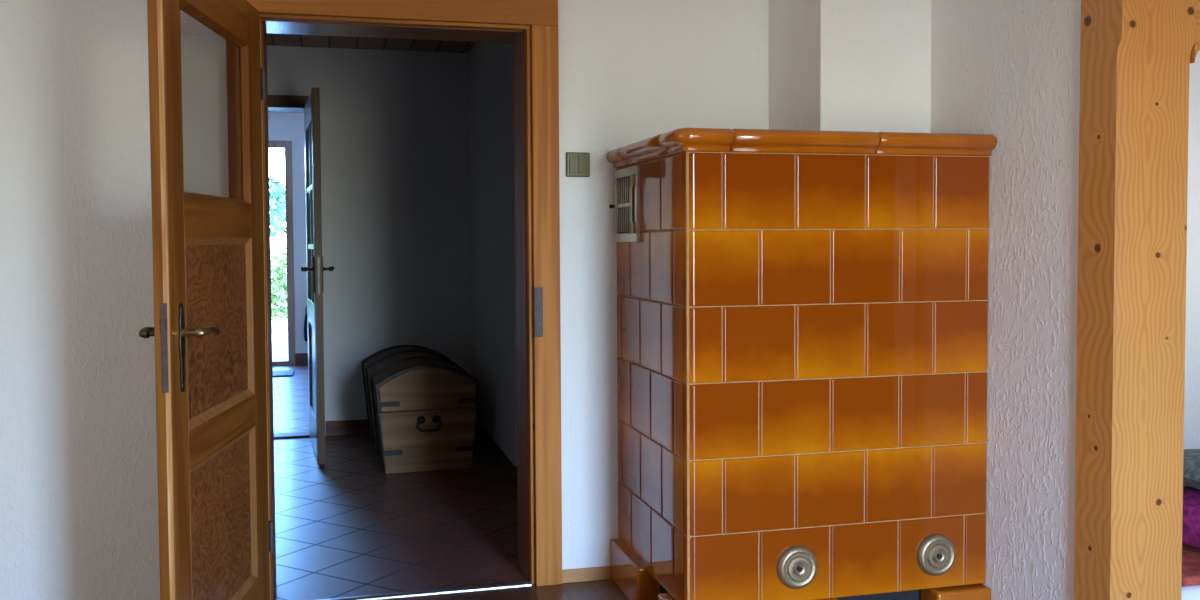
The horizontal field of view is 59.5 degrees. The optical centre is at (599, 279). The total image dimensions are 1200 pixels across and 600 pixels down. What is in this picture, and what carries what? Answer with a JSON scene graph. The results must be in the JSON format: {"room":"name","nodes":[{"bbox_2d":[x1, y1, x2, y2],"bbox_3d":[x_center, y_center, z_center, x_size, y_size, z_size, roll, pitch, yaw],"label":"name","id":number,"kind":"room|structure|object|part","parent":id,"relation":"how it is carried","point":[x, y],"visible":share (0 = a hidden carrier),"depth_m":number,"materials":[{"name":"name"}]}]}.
{"room":"traditional dwelling","nodes":[
{"label":"traditional dwelling","id":0,"kind":"room"},
{"bbox_2d":[268,111,303,112],"bbox_3d":[-2.223,-1.657,8.603,4.400,0.150,4.230,-1,2,-14],"label":"ceiling","id":1,"kind":"structure","parent":0,"point":[268,111],"depth_m":10.26,"materials":[{"name":"white paint"}]},
{"bbox_2d":[268,112,307,352],"bbox_3d":[-2.720,-0.328,8.608,3.400,2.500,4.070,-1,2,-14],"label":"wall","id":2,"kind":"structure","parent":0,"point":[282,126],"depth_m":10.37,"materials":[{"name":"beige"}]},
{"bbox_2d":[269,140,295,365],"bbox_3d":[-3.569,-0.247,10.279,1.094,2.220,0.100,-1,2,-14],"label":"door","id":3,"kind":"structure","parent":2,"relation":"in","point":[287,145],"depth_m":10.36,"materials":[{"name":"brown wood"}]},
{"bbox_3d":[-3.562,0.840,10.321,0.954,0.045,0.060,-1,2,-14],"label":"rail","id":4,"kind":"part","parent":3,"relation":"part of","materials":[{"name":"brown wood"}]},
{"bbox_3d":[-3.073,-0.255,10.405,0.070,2.220,0.100,-1,2,-14],"label":"frame post","id":5,"kind":"part","parent":3,"relation":"part of","materials":[{"name":"brown wood"}]},
{"bbox_2d":[295,353,307,365],"bbox_3d":[-2.601,0.789,10.515,0.866,0.120,0.015,-1,2,-14],"label":"baseboard","id":6,"kind":"structure","parent":2,"relation":"attached to","point":[300,358],"depth_m":10.41,"materials":[{"name":"brown wood"}]},
{"bbox_2d":[304,307,307,340],"bbox_3d":[-2.892,0.434,10.412,0.090,0.361,0.044,-1,2,-14],"label":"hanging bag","id":7,"kind":"object","parent":2,"relation":"hanging from","point":[305,322],"visible":0.46,"depth_m":10.39,"materials":[{"name":"black fabric"}]},
{"bbox_2d":[267,46,471,435],"bbox_3d":[-1.762,-0.260,6.671,4.300,2.500,0.160,-1,2,-14],"label":"wall","id":8,"kind":"structure","parent":0,"point":[395,131],"depth_m":6.68,"materials":[{"name":"grey paint"}]},
{"bbox_2d":[268,95,308,111],"bbox_3d":[-2.304,-0.069,6.540,1.060,2.135,0.200,-1,2,-14],"label":"door frame","id":9,"kind":"structure","parent":8,"relation":"attached to","point":[275,102],"depth_m":6.50,"materials":[{"name":"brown wood"}]},
{"bbox_2d":[301,88,333,464],"bbox_3d":[-1.670,-0.026,6.129,0.177,2.048,0.907,-1,2,-18],"label":"door","id":10,"kind":"structure","parent":8,"relation":"in","point":[314,258],"depth_m":5.73,"materials":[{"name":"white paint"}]},
{"bbox_3d":[-1.613,-0.055,5.778,0.064,0.029,0.130,-1,2,-18],"label":"handle","id":11,"kind":"part","parent":10,"relation":"part of","materials":[{"name":"black metal"}]},
{"bbox_3d":[-1.676,-0.974,6.093,0.038,0.150,0.685,-1,2,-18],"label":"rail","id":12,"kind":"part","parent":10,"relation":"part of","materials":[{"name":"green paint"}]},
{"bbox_3d":[-1.672,-0.385,6.116,0.004,1.030,0.685,-1,2,-18],"label":"glass pane","id":13,"kind":"part","parent":10,"relation":"part of","materials":[{"name":"glass"}]},
{"bbox_3d":[-1.669,0.200,6.138,0.038,0.140,0.685,-1,2,-18],"label":"rail","id":14,"kind":"part","parent":10,"relation":"part of","materials":[{"name":"green paint"}]},
{"bbox_3d":[-1.665,0.893,6.165,0.038,0.208,0.685,-1,2,-18],"label":"rail","id":15,"kind":"part","parent":10,"relation":"part of","materials":[{"name":"green paint"}]},
{"bbox_3d":[-1.666,0.530,6.151,0.012,0.520,0.685,-1,2,-18],"label":"panel","id":16,"kind":"part","parent":10,"relation":"part of","materials":[{"name":"green paint"}]},
{"bbox_3d":[-1.565,-0.026,5.740,0.006,0.200,0.036,-1,2,-18],"label":"handle plate","id":17,"kind":"part","parent":10,"relation":"part of","materials":[{"name":"black metal"}]},
{"bbox_3d":[-1.528,-0.019,5.700,0.016,0.210,0.003,-1,2,-18],"label":"lock plate","id":18,"kind":"part","parent":10,"relation":"part of","materials":[{"name":"silver metal"}]},
{"bbox_3d":[-1.507,-0.057,5.813,0.064,0.029,0.130,-1,2,-18],"label":"handle","id":19,"kind":"part","parent":10,"relation":"part of","materials":[{"name":"black metal"}]},
{"bbox_2d":[326,419,516,486],"bbox_3d":[-0.564,0.959,5.999,2.620,0.100,0.999,1,3,39],"label":"baseboard","id":20,"kind":"structure","parent":8,"relation":"attached to","point":[342,427],"depth_m":6.35,"materials":[{"name":"brown wood"}]},
{"bbox_2d":[267,33,475,52],"bbox_3d":[-1.310,-1.466,5.022,4.400,0.150,3.170,-1,2,-14],"label":"ceiling","id":21,"kind":"structure","parent":0,"point":[295,40],"depth_m":6.42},
{"bbox_2d":[0,0,768,599],"bbox_3d":[-1.040,-0.118,3.633,4.600,2.440,0.250,-1,2,-14],"label":"wall","id":22,"kind":"structure","parent":0,"point":[79,520],"depth_m":3.39,"materials":[{"name":"white paint"}]},
{"bbox_2d":[139,0,273,599],"bbox_3d":[-1.097,0.127,3.016,0.177,1.973,0.934,0,2,-4],"label":"door","id":23,"kind":"structure","parent":22,"relation":"in","point":[216,532],"depth_m":2.90,"materials":[{"name":"brown wood"}]},
{"bbox_3d":[-1.131,0.135,2.678,0.064,0.029,0.130,0,2,-4],"label":"handle","id":24,"kind":"part","parent":23,"relation":"part of","materials":[{"name":"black metal"}]},
{"bbox_3d":[-1.062,0.167,2.559,0.016,0.219,0.004,0,2,-4],"label":"lock plate","id":25,"kind":"part","parent":23,"relation":"part of","materials":[{"name":"metal"}]},
{"bbox_3d":[-1.048,0.171,2.632,0.006,0.223,0.036,0,2,-4],"label":"handle plate","id":26,"kind":"part","parent":23,"relation":"part of","materials":[{"name":"gold metal"}]},
{"bbox_3d":[-1.019,0.134,2.685,0.064,0.029,0.130,0,2,-4],"label":"handle","id":27,"kind":"part","parent":23,"relation":"part of","materials":[{"name":"gold metal"}]},
{"bbox_3d":[-1.101,-0.790,2.961,0.040,0.135,0.640,0,2,-4],"label":"rail","id":28,"kind":"part","parent":23,"relation":"part of","materials":[{"name":"brown wood"}]},
{"bbox_3d":[-1.097,0.129,2.996,0.014,0.499,0.644,0,2,-4],"label":"panel","id":29,"kind":"part","parent":23,"relation":"part of","materials":[{"name":"brown wood"}]},
{"bbox_3d":[-1.097,-0.171,2.985,0.040,0.105,0.640,0,2,-4],"label":"rail","id":30,"kind":"part","parent":23,"relation":"part of","materials":[{"name":"brown wood"}]},
{"bbox_3d":[-1.093,0.721,3.019,0.014,0.494,0.644,0,2,-4],"label":"panel","id":31,"kind":"part","parent":23,"relation":"part of","materials":[{"name":"brown wood"}]},
{"bbox_3d":[-1.094,0.426,3.008,0.040,0.100,0.640,0,2,-4],"label":"rail","id":32,"kind":"part","parent":23,"relation":"part of","materials":[{"name":"brown wood"}]},
{"bbox_3d":[-1.090,1.040,3.031,0.040,0.148,0.640,0,2,-4],"label":"rail","id":33,"kind":"part","parent":23,"relation":"part of","materials":[{"name":"brown wood"}]},
{"bbox_2d":[226,0,561,599],"bbox_3d":[-0.711,0.055,3.717,1.106,2.083,0.286,-1,2,-14],"label":"door frame","id":34,"kind":"structure","parent":22,"relation":"attached to","point":[531,25],"depth_m":3.70,"materials":[{"name":"brown wood"}]},
{"bbox_3d":[-1.169,0.117,3.468,0.095,1.983,0.022,-1,2,-14],"label":"casing","id":35,"kind":"part","parent":34,"relation":"part of","materials":[{"name":"brown wood"}]},
{"bbox_3d":[-0.685,-0.931,3.553,1.106,0.100,0.022,-1,2,-14],"label":"head casing","id":36,"kind":"part","parent":34,"relation":"part of","materials":[{"name":"brown wood"}]},
{"bbox_3d":[-0.219,0.116,3.706,0.032,0.175,0.018,-1,2,-14],"label":"strike plate","id":37,"kind":"part","parent":34,"relation":"part of","materials":[{"name":"metal"}]},
{"bbox_3d":[-0.189,0.102,3.717,0.095,1.983,0.022,-1,2,-14],"label":"casing","id":38,"kind":"part","parent":34,"relation":"part of","materials":[{"name":"brown wood"}]},
{"bbox_2d":[566,152,589,176],"bbox_3d":[-0.078,-0.408,3.730,0.087,0.087,0.015,-1,2,-14],"label":"light switch","id":39,"kind":"object","parent":22,"relation":"attached to","point":[577,163],"visible":1,"depth_m":3.73,"materials":[{"name":"beige plastic"}]},
{"bbox_2d":[562,566,610,582],"bbox_3d":[-0.028,1.067,3.798,0.232,0.047,0.014,-1,2,-14],"label":"baseboard","id":40,"kind":"structure","parent":22,"relation":"attached to","point":[603,572],"depth_m":3.79,"materials":[{"name":"brown wood"}]},
{"bbox_2d":[469,42,516,466],"bbox_3d":[-0.045,-0.221,6.169,1.220,2.440,1.660,-1,2,-14],"label":"wall","id":41,"kind":"structure","parent":0,"point":[491,64],"depth_m":5.84,"materials":[{"name":"grey paint"}]},
{"bbox_2d":[273,365,1185,599],"bbox_3d":[-0.117,1.099,5.152,7.100,0.120,11.850,-1,2,-14],"label":"floor","id":42,"kind":"structure","parent":0,"point":[345,526],"depth_m":4.55,"materials":[{"name":"tile"}]},
{"bbox_2d":[273,370,293,376],"bbox_3d":[-3.329,0.879,9.638,0.990,0.013,0.380,-1,2,-14],"label":"doormat","id":43,"kind":"object","parent":42,"relation":"on","point":[281,373],"visible":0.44,"depth_m":9.68,"materials":[{"name":"fabric"}]},
{"bbox_2d":[274,431,309,438],"bbox_3d":[-2.278,0.992,6.564,0.910,0.012,0.140,-1,2,-14],"label":"threshold","id":44,"kind":"object","parent":42,"relation":"on","point":[287,434],"depth_m":6.60,"materials":[{"name":"silver metal"}]},
{"bbox_2d":[361,345,479,473],"bbox_3d":[-1.070,0.721,6.126,0.551,0.569,1.176,-1,2,-16],"label":"chest","id":45,"kind":"object","parent":42,"relation":"on","point":[422,406],"visible":1,"depth_m":5.61,"materials":[{"name":"brown wood"}]},
{"bbox_3d":[-1.077,0.560,6.140,0.529,0.231,1.114,-1,2,-16],"label":"lid","id":46,"kind":"part","parent":45,"relation":"part of","materials":[{"name":"brown wood"}]},
{"bbox_3d":[-0.908,0.777,5.579,0.135,0.069,0.032,-1,2,-16],"label":"drop handle","id":47,"kind":"part","parent":45,"relation":"part of","materials":[{"name":"black metal"}]},
{"bbox_2d":[319,581,530,599],"bbox_3d":[-0.678,1.095,3.651,0.886,0.009,0.036,-1,2,-14],"label":"threshold strip","id":48,"kind":"object","parent":42,"relation":"on","point":[527,583],"visible":1,"depth_m":3.67,"materials":[{"name":"metal"}]},
{"bbox_2d":[606,128,996,599],"bbox_3d":[0.628,0.320,3.528,1.039,1.553,0.805,-1,2,-14],"label":"stove","id":49,"kind":"object","parent":42,"relation":"on","point":[802,315],"visible":1,"depth_m":3.19,"materials":[{"name":"orange tile"}]},
{"bbox_3d":[0.623,-0.423,3.499,1.038,0.066,0.803,-1,2,-14],"label":"cornice","id":50,"kind":"part","parent":49,"relation":"part of","materials":[{"name":"brown ceramic"}]},
{"bbox_2d":[1074,0,1199,599],"bbox_3d":[2.568,-0.050,3.122,2.550,2.300,0.157,-1,2,-14],"label":"timber post","id":51,"kind":"object","parent":42,"relation":"on","point":[1136,56],"visible":1,"depth_m":2.77,"materials":[{"name":"brown wood"}]},
{"bbox_2d":[1181,585,1199,599],"bbox_3d":[2.519,0.981,3.784,1.900,0.190,0.950,-1,2,-14],"label":"daybed","id":52,"kind":"object","parent":42,"relation":"on","point":[1187,592],"visible":0.13,"depth_m":3.10,"materials":[{"name":"white fabric"}]},
{"bbox_2d":[1182,543,1199,585],"bbox_3d":[2.244,0.877,3.643,1.260,0.028,0.780,-1,2,-14],"label":"blanket","id":53,"kind":"object","parent":52,"relation":"on","point":[1190,555],"visible":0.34,"depth_m":3.23,"materials":[{"name":"fabric"}]},
{"bbox_2d":[1182,485,1199,548],"bbox_3d":[2.079,0.778,3.432,0.520,0.186,0.420,-1,2,-20],"label":"cushion","id":54,"kind":"object","parent":53,"relation":"on","point":[1190,528],"visible":0.31,"depth_m":3.33,"materials":[{"name":"fabric"}]},
{"bbox_2d":[1183,449,1199,488],"bbox_3d":[2.093,0.629,3.451,0.460,0.110,0.400,-1,2,-9],"label":"cushion","id":55,"kind":"object","parent":54,"relation":"on","point":[1191,463],"visible":0.35,"depth_m":3.38,"materials":[{"name":"grey fabric"}]},
{"bbox_2d":[769,0,930,134],"bbox_3d":[0.879,-0.910,3.742,0.412,0.888,0.429,-1,2,-14],"label":"wall","id":56,"kind":"structure","parent":0,"point":[835,65],"depth_m":3.56,"materials":[{"name":"white paint"}]},
{"bbox_2d":[931,0,1080,599],"bbox_3d":[1.271,-0.126,3.482,0.195,2.440,1.180,-1,2,-14],"label":"wall","id":57,"kind":"structure","parent":0,"point":[1008,70],"depth_m":3.12,"materials":[{"name":"white paint"}]},
{"bbox_2d":[1184,50,1199,448],"bbox_3d":[2.192,-0.186,4.918,2.700,2.440,0.650,-1,2,-14],"label":"wall","id":58,"kind":"structure","parent":0,"point":[1192,334],"depth_m":5.25,"materials":[{"name":"white paint"}]},
{"label":"outside","id":59,"kind":"structure","parent":0,"visible":0},
{"bbox_2d":[272,288,287,360],"bbox_3d":[-5.514,0.570,21.699,22.000,0.140,22.600,-1,2,-14],"label":"garden","id":60,"kind":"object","parent":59,"point":[279,330],"depth_m":13.81,"materials":[{"name":"white"}]},
{"bbox_2d":[269,178,285,236],"bbox_3d":[-9.294,-1.173,23.048,5.197,3.312,3.173,-1,2,-14],"label":"tree","id":61,"kind":"object","parent":60,"relation":"on","point":[277,189],"visible":0.03,"depth_m":23.17,"materials":[{"name":"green plant"}]},
{"bbox_2d":[271,246,286,322],"bbox_3d":[-5.592,0.090,14.956,2.941,1.367,1.276,-1,2,-14],"label":"shrub","id":62,"kind":"object","parent":60,"relation":"on","point":[277,273],"visible":0.07,"depth_m":15.02,"materials":[{"name":"green plant"}]}
]}

